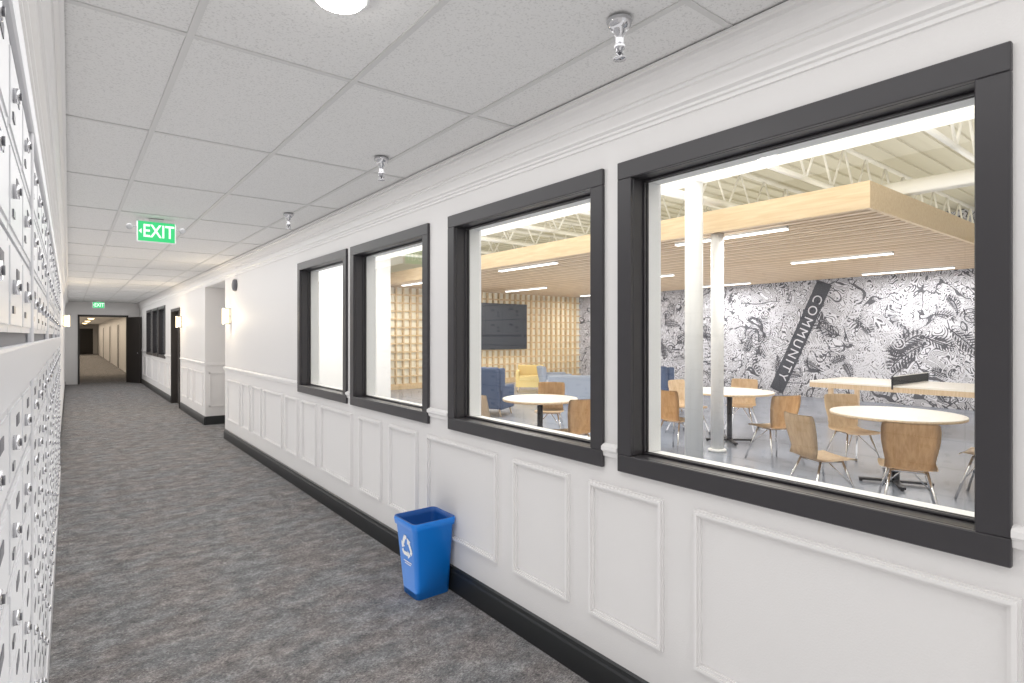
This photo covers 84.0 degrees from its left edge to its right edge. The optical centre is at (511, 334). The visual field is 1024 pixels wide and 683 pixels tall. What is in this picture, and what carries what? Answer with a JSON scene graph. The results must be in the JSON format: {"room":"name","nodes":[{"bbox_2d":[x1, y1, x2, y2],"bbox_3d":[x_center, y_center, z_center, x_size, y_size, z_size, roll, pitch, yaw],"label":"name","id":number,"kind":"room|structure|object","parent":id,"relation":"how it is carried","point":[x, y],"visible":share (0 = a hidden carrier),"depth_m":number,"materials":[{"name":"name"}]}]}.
{"room":"hallway with lockers","nodes":[
{"label":"hallway with lockers","id":0,"kind":"room"},
{"bbox_2d":[60,285,64,431],"bbox_3d":[-17.939,0.215,22.470,0.495,2.770,62.500,0,0,-38],"label":"wall","id":1,"kind":"structure","parent":0,"point":[62,306],"depth_m":11.42,"materials":[{"name":"white paint"}]},
{"bbox_2d":[0,0,60,682],"bbox_3d":[-2.741,0.490,3.379,0.034,2.220,7.500,0,0,-38],"label":"lockers","id":2,"kind":"object","parent":1,"relation":"attached to","point":[30,280],"visible":1,"depth_m":1.34,"materials":[{"name":"grey metal"}]},
{"bbox_2d":[18,0,68,307],"bbox_3d":[-6.404,-0.967,8.131,0.092,0.206,25.700,0,0,-38],"label":"trim","id":3,"kind":"structure","parent":1,"relation":"attached to","point":[42,21],"depth_m":2.31,"materials":[{"name":"white paint"}]},
{"bbox_2d":[60,387,64,451],"bbox_3d":[-9.722,1.545,12.328,0.012,0.110,15.000,0,0,-38],"label":"baseboard","id":4,"kind":"structure","parent":1,"relation":"attached to","point":[64,387],"depth_m":10.11,"materials":[{"name":"grey"}]},
{"bbox_2d":[62,315,69,326],"bbox_3d":[-8.942,-0.279,11.415,0.122,0.243,0.120,0,0,-38],"label":"wall sconce","id":5,"kind":"object","parent":1,"relation":"attached to","point":[66,320],"visible":1,"depth_m":11.38,"materials":[{"name":"white metal"}]},
{"bbox_2d":[80,324,97,353],"bbox_3d":[-36.146,0.300,47.898,2.012,2.600,0.200,0,0,-38],"label":"wall","id":6,"kind":"structure","parent":0,"point":[95,326],"depth_m":48.36,"materials":[{"name":"white paint"}]},
{"bbox_2d":[80,328,93,353],"bbox_3d":[-35.943,0.500,47.880,1.200,2.200,0.080,0,0,-38],"label":"door","id":7,"kind":"structure","parent":6,"relation":"in","point":[86,334],"depth_m":47.95,"materials":[{"name":"grey wood"}]},
{"bbox_2d":[80,317,115,323],"bbox_3d":[-24.905,-0.950,33.458,2.012,0.100,36.600,0,0,-38],"label":"ceiling","id":8,"kind":"structure","parent":0,"point":[97,320],"depth_m":33.03,"materials":[{"name":"tile"}]},
{"bbox_2d":[65,302,139,384],"bbox_3d":[-13.599,0.215,18.935,2.012,2.770,0.250,0,0,-38],"label":"wall","id":9,"kind":"structure","parent":0,"point":[76,310],"depth_m":18.44,"materials":[{"name":"white paint"}]},
{"bbox_2d":[319,258,390,397],"bbox_3d":[-5.444,-0.550,13.820,4.213,4.300,2.500,0,0,-38],"label":"wall","id":10,"kind":"structure","parent":0,"point":[330,280],"depth_m":13.33,"materials":[{"name":"white paint"}]},
{"bbox_2d":[64,0,787,302],"bbox_3d":[-5.820,-1.121,8.540,2.507,0.098,25.772,0,0,-38],"label":"ceiling","id":11,"kind":"structure","parent":0,"point":[215,120],"depth_m":2.57,"materials":[{"name":"tile"}]},
{"bbox_2d":[93,301,104,307],"bbox_3d":[-13.176,-0.963,18.130,0.310,0.215,0.060,0,0,-38],"label":"exit sign","id":12,"kind":"object","parent":11,"relation":"hanging from","point":[98,304],"visible":1,"depth_m":18.11,"materials":[{"name":"green plastic"}]},
{"bbox_2d":[126,219,185,244],"bbox_3d":[-3.303,-0.963,5.284,0.472,0.215,0.063,0,0,-38],"label":"exit sign","id":13,"kind":"object","parent":11,"relation":"hanging from","point":[152,230],"visible":1,"depth_m":5.26,"materials":[{"name":"green plastic"}]},
{"bbox_2d":[283,213,293,229],"bbox_3d":[-1.975,-1.002,5.027,0.088,0.136,0.088,0,0,-38],"label":"sprinkler","id":14,"kind":"object","parent":11,"relation":"attached to","point":[288,216],"depth_m":5.01,"materials":[{"name":"silver metal"}]},
{"bbox_2d":[313,0,369,13],"bbox_3d":[-0.538,-1.048,1.774,0.184,0.043,0.184,0,0,-38],"label":"ceiling light","id":15,"kind":"object","parent":11,"relation":"attached to","point":[337,6],"depth_m":1.79,"materials":[{"name":"white plastic"}]},
{"bbox_2d":[374,156,388,180],"bbox_3d":[-0.790,-1.002,3.440,0.088,0.136,0.088,0,0,-38],"label":"sprinkler","id":16,"kind":"object","parent":11,"relation":"attached to","point":[381,161],"depth_m":3.42,"materials":[{"name":"silver metal"}]},
{"bbox_2d":[606,13,632,61],"bbox_3d":[0.365,-1.002,1.932,0.088,0.136,0.088,0,0,-38],"label":"sprinkler","id":17,"kind":"object","parent":11,"relation":"attached to","point":[618,24],"depth_m":1.92,"materials":[{"name":"silver metal"}]},
{"bbox_2d":[391,251,578,383],"bbox_3d":[-1.017,-0.550,18.725,8.800,4.300,0.200,0,0,-38],"label":"wall","id":18,"kind":"structure","parent":0,"point":[399,263],"depth_m":17.25,"materials":[{"name":"beige wood"}]},
{"bbox_2d":[391,287,579,389],"bbox_3d":[-0.918,0.105,18.598,8.760,2.990,0.118,0,0,-38],"label":"lattice screen","id":19,"kind":"object","parent":18,"relation":"attached to","point":[410,385],"visible":0.38,"depth_m":19.70,"materials":[{"name":"beige wood"}]},
{"bbox_2d":[481,303,526,349],"bbox_3d":[-0.565,-0.280,18.714,2.600,1.520,0.172,0,0,-38],"label":"television","id":20,"kind":"object","parent":19,"relation":"attached to","point":[503,326],"visible":0.6,"depth_m":18.83,"materials":[{"name":"grey"}]},
{"bbox_2d":[49,354,973,682],"bbox_3d":[-11.861,1.660,27.201,15.900,0.120,62.500,0,0,-38],"label":"floor","id":21,"kind":"structure","parent":0,"point":[182,557],"depth_m":4.04,"materials":[{"name":"carpet"}]},
{"bbox_2d":[394,506,454,599],"bbox_3d":[-0.545,1.363,3.548,0.302,0.475,0.278,0,0,-38],"label":"recycling bin","id":22,"kind":"object","parent":21,"relation":"on","point":[424,534],"visible":1,"depth_m":3.47,"materials":[{"name":"blue plastic"}]},
{"bbox_2d":[481,395,489,416],"bbox_3d":[-0.162,1.172,7.195,0.541,0.864,0.490,0,0,-19],"label":"dining chair","id":23,"kind":"object","parent":21,"relation":"on","point":[484,403],"visible":0.12,"depth_m":7.00,"materials":[{"name":"brown wood"}]},
{"bbox_2d":[481,367,513,416],"bbox_3d":[-0.428,1.115,11.443,0.720,0.975,0.876,0,0,22],"label":"wingback armchair","id":24,"kind":"object","parent":21,"relation":"on","point":[493,386],"visible":0.64,"depth_m":11.05,"materials":[{"name":"blue fabric"}]},
{"bbox_2d":[516,365,543,391],"bbox_3d":[0.539,1.234,16.235,0.850,0.738,0.839,0,0,2],"label":"lounge armchair","id":25,"kind":"object","parent":21,"relation":"on","point":[526,375],"visible":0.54,"depth_m":15.87,"materials":[{"name":"yellow fabric"}]},
{"bbox_2d":[503,394,577,427],"bbox_3d":[0.374,1.220,7.578,1.000,0.760,1.000,0,0,18],"label":"round table","id":26,"kind":"object","parent":21,"relation":"on","point":[539,400],"visible":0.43,"depth_m":7.53,"materials":[{"name":"white wood"}]},
{"bbox_2d":[535,382,564,428],"bbox_3d":[0.581,1.172,8.708,0.490,0.864,0.541,0,0,10],"label":"dining chair","id":27,"kind":"object","parent":21,"relation":"on","point":[555,388],"visible":0.59,"depth_m":8.90,"materials":[{"name":"brown wood"}]},
{"bbox_2d":[537,365,571,381],"bbox_3d":[1.163,1.224,15.591,0.872,0.758,0.800,0,0,-8],"label":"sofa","id":28,"kind":"object","parent":21,"relation":"on","point":[543,375],"visible":0.4,"depth_m":15.26,"materials":[{"name":"grey fabric"}]},
{"bbox_2d":[546,375,589,398],"bbox_3d":[1.388,1.253,13.161,1.200,0.699,0.862,0,0,2],"label":"sofa","id":29,"kind":"object","parent":21,"relation":"on","point":[578,386],"visible":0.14,"depth_m":12.76,"materials":[{"name":"grey fabric"}]},
{"bbox_2d":[552,399,589,436],"bbox_3d":[0.744,1.172,6.790,0.490,0.864,0.541,0,0,-25],"label":"dining chair","id":30,"kind":"object","parent":21,"relation":"on","point":[578,410],"visible":0.55,"depth_m":6.57,"materials":[{"name":"brown wood"}]},
{"bbox_2d":[661,366,681,411],"bbox_3d":[3.095,1.115,11.855,0.720,0.975,0.876,0,0,42],"label":"wingback armchair","id":31,"kind":"object","parent":21,"relation":"on","point":[667,373],"visible":0.19,"depth_m":11.40,"materials":[{"name":"blue fabric"}]},
{"bbox_2d":[661,390,684,453],"bbox_3d":[2.238,1.172,7.793,0.541,0.864,0.490,0,0,-37],"label":"dining chair","id":32,"kind":"object","parent":21,"relation":"on","point":[669,399],"visible":0.66,"depth_m":7.61,"materials":[{"name":"brown wood"}]},
{"bbox_2d":[665,379,710,434],"bbox_3d":[2.838,1.172,9.206,0.490,0.864,0.541,0,0,-35],"label":"dining chair","id":33,"kind":"object","parent":21,"relation":"on","point":[678,385],"visible":0.41,"depth_m":9.42,"materials":[{"name":"brown wood"}]},
{"bbox_2d":[685,181,702,458],"bbox_3d":[2.078,-0.065,6.496,0.260,3.330,0.260,0,0,-38],"label":"column","id":34,"kind":"structure","parent":21,"relation":"on","point":[694,189],"depth_m":6.41,"materials":[{"name":"white paint"}]},
{"bbox_2d":[708,233,726,452],"bbox_3d":[2.829,0.107,7.842,0.240,2.985,0.240,0,0,-38],"label":"column","id":35,"kind":"structure","parent":21,"relation":"on","point":[717,240],"depth_m":7.77,"materials":[{"name":"white paint"}]},
{"bbox_2d":[703,387,774,445],"bbox_3d":[3.276,1.220,8.570,1.240,0.760,1.240,0,0,35],"label":"round table","id":36,"kind":"object","parent":21,"relation":"on","point":[729,392],"visible":0.78,"depth_m":8.53,"materials":[{"name":"white wood"}]},
{"bbox_2d":[724,378,759,433],"bbox_3d":[3.802,1.172,9.407,0.490,0.864,0.541,0,0,32],"label":"dining chair","id":37,"kind":"object","parent":21,"relation":"on","point":[737,402],"visible":0.73,"depth_m":9.55,"materials":[{"name":"brown wood"}]},
{"bbox_2d":[744,395,804,466],"bbox_3d":[3.315,1.172,7.189,0.490,0.864,0.541,0,0,-13],"label":"dining chair","id":38,"kind":"object","parent":21,"relation":"on","point":[779,404],"visible":0.87,"depth_m":6.98,"materials":[{"name":"brown wood"}]},
{"bbox_2d":[784,411,856,488],"bbox_3d":[2.912,1.172,5.397,0.541,0.864,0.490,0,0,-11],"label":"dining chair","id":39,"kind":"object","parent":21,"relation":"on","point":[801,429],"visible":0.91,"depth_m":5.30,"materials":[{"name":"brown wood"}]},
{"bbox_2d":[824,394,884,471],"bbox_3d":[4.121,1.172,6.909,0.490,0.864,0.541,0,0,-1],"label":"dining chair","id":40,"kind":"object","parent":21,"relation":"on","point":[840,424],"visible":0.91,"depth_m":7.09,"materials":[{"name":"brown wood"}]},
{"bbox_2d":[810,372,973,422],"bbox_3d":[6.944,1.140,9.905,1.727,0.920,2.740,0,0,-38],"label":"table","id":41,"kind":"object","parent":21,"relation":"on","point":[918,383],"visible":0.77,"depth_m":9.70,"materials":[{"name":"white laminate"}]},
{"bbox_2d":[830,406,968,490],"bbox_3d":[4.134,1.220,6.133,1.240,0.760,1.240,0,0,-38],"label":"round table","id":42,"kind":"object","parent":21,"relation":"on","point":[869,413],"visible":0.95,"depth_m":6.01,"materials":[{"name":"white wood"}]},
{"bbox_2d":[877,421,941,504],"bbox_3d":[3.473,1.172,4.991,0.490,0.864,0.541,0,0,30],"label":"dining chair","id":43,"kind":"object","parent":21,"relation":"on","point":[915,448],"visible":0.91,"depth_m":4.81,"materials":[{"name":"brown wood"}]},
{"bbox_2d":[954,447,973,498],"bbox_3d":[4.663,1.172,5.492,0.490,0.864,0.541,0,0,-40],"label":"dining chair","id":44,"kind":"object","parent":21,"relation":"on","point":[970,450],"visible":0.27,"depth_m":5.53,"materials":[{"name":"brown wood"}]},
{"bbox_2d":[98,0,1023,682],"bbox_3d":[-15.725,-0.550,24.193,1.093,4.300,62.500,0,0,-38],"label":"wall","id":45,"kind":"structure","parent":0,"point":[773,611],"depth_m":2.37,"materials":[{"name":"white paint"}]},
{"bbox_2d":[103,327,103,357],"bbox_3d":[-28.288,0.515,39.410,0.040,2.170,1.090,0,0,-38],"label":"door","id":46,"kind":"structure","parent":45,"relation":"in","point":[103,327],"depth_m":39.37,"materials":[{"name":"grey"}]},
{"bbox_2d":[109,325,110,362],"bbox_3d":[-23.374,0.515,33.097,0.040,2.170,1.090,0,0,-38],"label":"door","id":47,"kind":"structure","parent":45,"relation":"in","point":[109,325],"depth_m":32.66,"materials":[{"name":"grey wood"}]},
{"bbox_2d":[117,323,119,368],"bbox_3d":[-19.074,0.515,27.574,0.040,2.170,1.090,0,0,-38],"label":"door","id":48,"kind":"structure","parent":45,"relation":"in","point":[118,324],"depth_m":27.41,"materials":[{"name":"grey wood"}]},
{"bbox_2d":[127,317,141,382],"bbox_3d":[-12.633,0.495,18.986,0.800,2.190,0.092,0,0,29],"label":"door","id":49,"kind":"structure","parent":45,"relation":"in","point":[134,324],"depth_m":18.96,"materials":[{"name":"grey wood"}]},
{"bbox_2d":[146,309,151,354],"bbox_3d":[-10.867,-0.077,17.203,0.210,1.343,1.300,0,0,-38],"label":"window","id":50,"kind":"structure","parent":45,"relation":"in","point":[148,312],"depth_m":17.59,"materials":[{"name":"grey"}]},
{"bbox_2d":[152,307,157,356],"bbox_3d":[-9.915,-0.077,15.979,0.210,1.343,1.300,0,0,-38],"label":"window","id":51,"kind":"structure","parent":45,"relation":"in","point":[155,310],"depth_m":16.38,"materials":[{"name":"grey"}]},
{"bbox_2d":[158,305,164,358],"bbox_3d":[-9.025,-0.077,14.835,0.210,1.343,1.300,0,0,-38],"label":"window","id":52,"kind":"structure","parent":45,"relation":"in","point":[161,310],"depth_m":15.23,"materials":[{"name":"grey"}]},
{"bbox_2d":[171,307,179,408],"bbox_3d":[-7.554,0.500,12.938,0.200,2.200,1.300,0,0,-38],"label":"door","id":53,"kind":"structure","parent":45,"relation":"in","point":[175,332],"depth_m":13.36,"materials":[{"name":"grey wood"}]},
{"bbox_2d":[175,316,181,327],"bbox_3d":[-7.113,-0.279,12.142,0.122,0.243,0.120,0,0,-38],"label":"wall sconce","id":54,"kind":"object","parent":45,"relation":"attached to","point":[178,318],"visible":1,"depth_m":12.11,"materials":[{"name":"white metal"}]},
{"bbox_2d":[222,308,231,323],"bbox_3d":[-4.256,-0.279,8.473,0.122,0.243,0.120,0,0,-38],"label":"wall sconce","id":55,"kind":"object","parent":45,"relation":"attached to","point":[226,312],"visible":1,"depth_m":8.43,"materials":[{"name":"white glass"}]},
{"bbox_2d":[232,279,236,290],"bbox_3d":[-4.014,-0.720,8.218,0.052,0.180,0.180,0,0,-38],"label":"wall speaker","id":56,"kind":"object","parent":45,"relation":"attached to","point":[234,281],"visible":1,"depth_m":8.17,"materials":[{"name":"grey plastic"}]},
{"bbox_2d":[297,248,347,403],"bbox_3d":[-1.762,-0.077,5.506,0.210,1.343,1.330,0,0,-38],"label":"window","id":57,"kind":"structure","parent":45,"relation":"in","point":[307,271],"depth_m":5.92,"materials":[{"name":"grey"}]},
{"bbox_2d":[350,223,429,423],"bbox_3d":[-0.890,-0.077,4.386,0.210,1.343,1.330,0,0,-38],"label":"window","id":58,"kind":"structure","parent":45,"relation":"in","point":[363,256],"depth_m":4.77,"materials":[{"name":"grey"}]},
{"bbox_2d":[141,379,648,682],"bbox_3d":[-4.468,1.524,9.638,1.011,0.152,25.700,0,0,-38],"label":"baseboard","id":59,"kind":"structure","parent":45,"relation":"attached to","point":[586,662],"depth_m":3.29,"materials":[{"name":"grey"}]},
{"bbox_2d":[448,169,604,466],"bbox_3d":[0.080,-0.077,3.140,0.210,1.343,1.322,0,0,-38],"label":"window","id":60,"kind":"structure","parent":45,"relation":"in","point":[464,228],"depth_m":3.16,"materials":[{"name":"grey metal"}]},
{"bbox_2d":[137,0,1004,309],"bbox_3d":[-4.889,-0.967,9.310,0.092,0.206,25.700,0,0,-38],"label":"trim","id":61,"kind":"structure","parent":45,"relation":"attached to","point":[791,38],"depth_m":2.30,"materials":[{"name":"white paint"}]},
{"bbox_2d":[143,356,1021,682],"bbox_3d":[-4.677,0.978,9.824,0.912,0.615,22.750,0,0,-38],"label":"trim","id":62,"kind":"structure","parent":45,"relation":"attached to","point":[1013,604],"depth_m":2.62,"materials":[{"name":"white paint"}]},
{"bbox_2d":[141,350,1023,549],"bbox_3d":[-4.471,0.514,9.636,1.019,0.061,25.700,0,0,-38],"label":"trim","id":63,"kind":"structure","parent":45,"relation":"attached to","point":[610,450],"depth_m":3.71,"materials":[{"name":"white paint"}]},
{"bbox_2d":[617,41,1012,567],"bbox_3d":[0.946,-0.077,2.028,0.210,1.343,1.317,0,0,-38],"label":"window","id":64,"kind":"structure","parent":45,"relation":"in","point":[983,79],"depth_m":1.76,"materials":[{"name":"grey metal"}]},
{"bbox_2d":[391,180,973,297],"bbox_3d":[3.213,-1.540,13.780,8.200,0.300,12.800,0,0,-38],"label":"ceiling","id":65,"kind":"structure","parent":0,"point":[865,217],"depth_m":9.31,"materials":[{"name":"brown wood"}]},
{"bbox_2d":[401,281,421,285],"bbox_3d":[-2.440,-1.377,15.019,0.100,0.045,1.900,0,0,-38],"label":"ceiling light","id":66,"kind":"object","parent":65,"relation":"attached to","point":[420,282],"visible":0.56,"depth_m":15.27,"materials":[{"name":"white paint"}]},
{"bbox_2d":[505,287,546,291],"bbox_3d":[0.400,-1.377,17.230,0.100,0.045,1.900,0,0,-38],"label":"ceiling light","id":67,"kind":"object","parent":65,"relation":"attached to","point":[536,287],"visible":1,"depth_m":17.11,"materials":[{"name":"white paint"}]},
{"bbox_2d":[498,261,557,271],"bbox_3d":[0.293,-1.377,11.507,0.100,0.045,1.800,0,0,-38],"label":"ceiling light","id":68,"kind":"object","parent":65,"relation":"attached to","point":[552,262],"visible":1,"depth_m":11.40,"materials":[{"name":"white paint"}]},
{"bbox_2d":[661,274,674,276],"bbox_3d":[3.134,-1.377,13.719,0.100,0.045,1.800,0,0,-38],"label":"ceiling light","id":69,"kind":"object","parent":65,"relation":"attached to","point":[664,275],"visible":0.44,"depth_m":13.10,"materials":[{"name":"white paint"}]},
{"bbox_2d":[674,241,684,245],"bbox_3d":[2.521,-1.377,8.454,0.314,0.045,0.306,0,0,-38],"label":"ceiling light","id":70,"kind":"object","parent":65,"relation":"attached to","point":[678,243],"depth_m":8.58,"materials":[{"name":"white paint"}]},
{"bbox_2d":[703,237,710,242],"bbox_3d":[2.782,-1.377,8.120,0.322,0.045,0.309,0,0,-38],"label":"ceiling light","id":71,"kind":"object","parent":65,"relation":"attached to","point":[704,239],"depth_m":8.21,"materials":[{"name":"white paint"}]},
{"bbox_2d":[703,282,750,286],"bbox_3d":[5.738,-1.377,15.746,0.100,0.045,1.800,0,0,-38],"label":"ceiling light","id":72,"kind":"object","parent":65,"relation":"attached to","point":[742,282],"visible":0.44,"depth_m":15.36,"materials":[{"name":"white paint"}]},
{"bbox_2d":[724,226,788,239],"bbox_3d":[3.208,-1.377,7.573,0.323,0.045,1.025,0,0,-38],"label":"ceiling light","id":73,"kind":"object","parent":65,"relation":"attached to","point":[759,232],"depth_m":7.61,"materials":[{"name":"white paint"}]},
{"bbox_2d":[790,251,893,263],"bbox_3d":[5.867,-1.377,10.207,0.100,0.045,1.700,0,0,-38],"label":"ceiling light","id":74,"kind":"object","parent":65,"relation":"attached to","point":[890,252],"visible":1,"depth_m":10.10,"materials":[{"name":"white paint"}]},
{"bbox_2d":[862,266,954,274],"bbox_3d":[8.471,-1.377,12.234,0.100,0.045,1.700,0,0,-38],"label":"ceiling light","id":75,"kind":"object","parent":65,"relation":"attached to","point":[947,267],"visible":1,"depth_m":12.14,"materials":[{"name":"white paint"}]},
{"bbox_2d":[481,119,973,251],"bbox_3d":[2.857,-2.732,10.335,13.393,0.135,18.200,0,0,-38],"label":"ceiling","id":76,"kind":"structure","parent":0,"point":[918,154],"depth_m":9.51,"materials":[{"name":"beige metal"}]},
{"bbox_2d":[376,105,973,261],"bbox_3d":[3.556,-2.145,9.421,13.037,0.830,15.301,0,0,-38],"label":"joist","id":77,"kind":"object","parent":76,"relation":"attached to","point":[927,124],"visible":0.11,"depth_m":6.98,"materials":[{"name":"beige metal"}]},
{"bbox_2d":[661,168,973,207],"bbox_3d":[2.377,-1.782,8.504,9.801,0.272,15.300,0,0,-38],"label":"pipes","id":78,"kind":"object","parent":77,"relation":"attached to","point":[960,178],"visible":0.09,"depth_m":6.85,"materials":[{"name":"beige metal"}]},
{"bbox_2d":[579,209,973,410],"bbox_3d":[8.001,-0.550,14.466,0.200,4.300,18.000,0,0,-38],"label":"wall","id":79,"kind":"structure","parent":0,"point":[930,290],"depth_m":14.06,"materials":[{"name":"paint"}]},
{"bbox_2d":[588,280,973,402],"bbox_3d":[6.687,0.111,15.974,0.008,3.036,12.671,0,0,-38],"label":"artwork","id":80,"kind":"object","parent":79,"relation":"attached to","point":[796,346],"visible":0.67,"depth_m":14.44,"materials":[{"name":"grey paper"}]}
]}

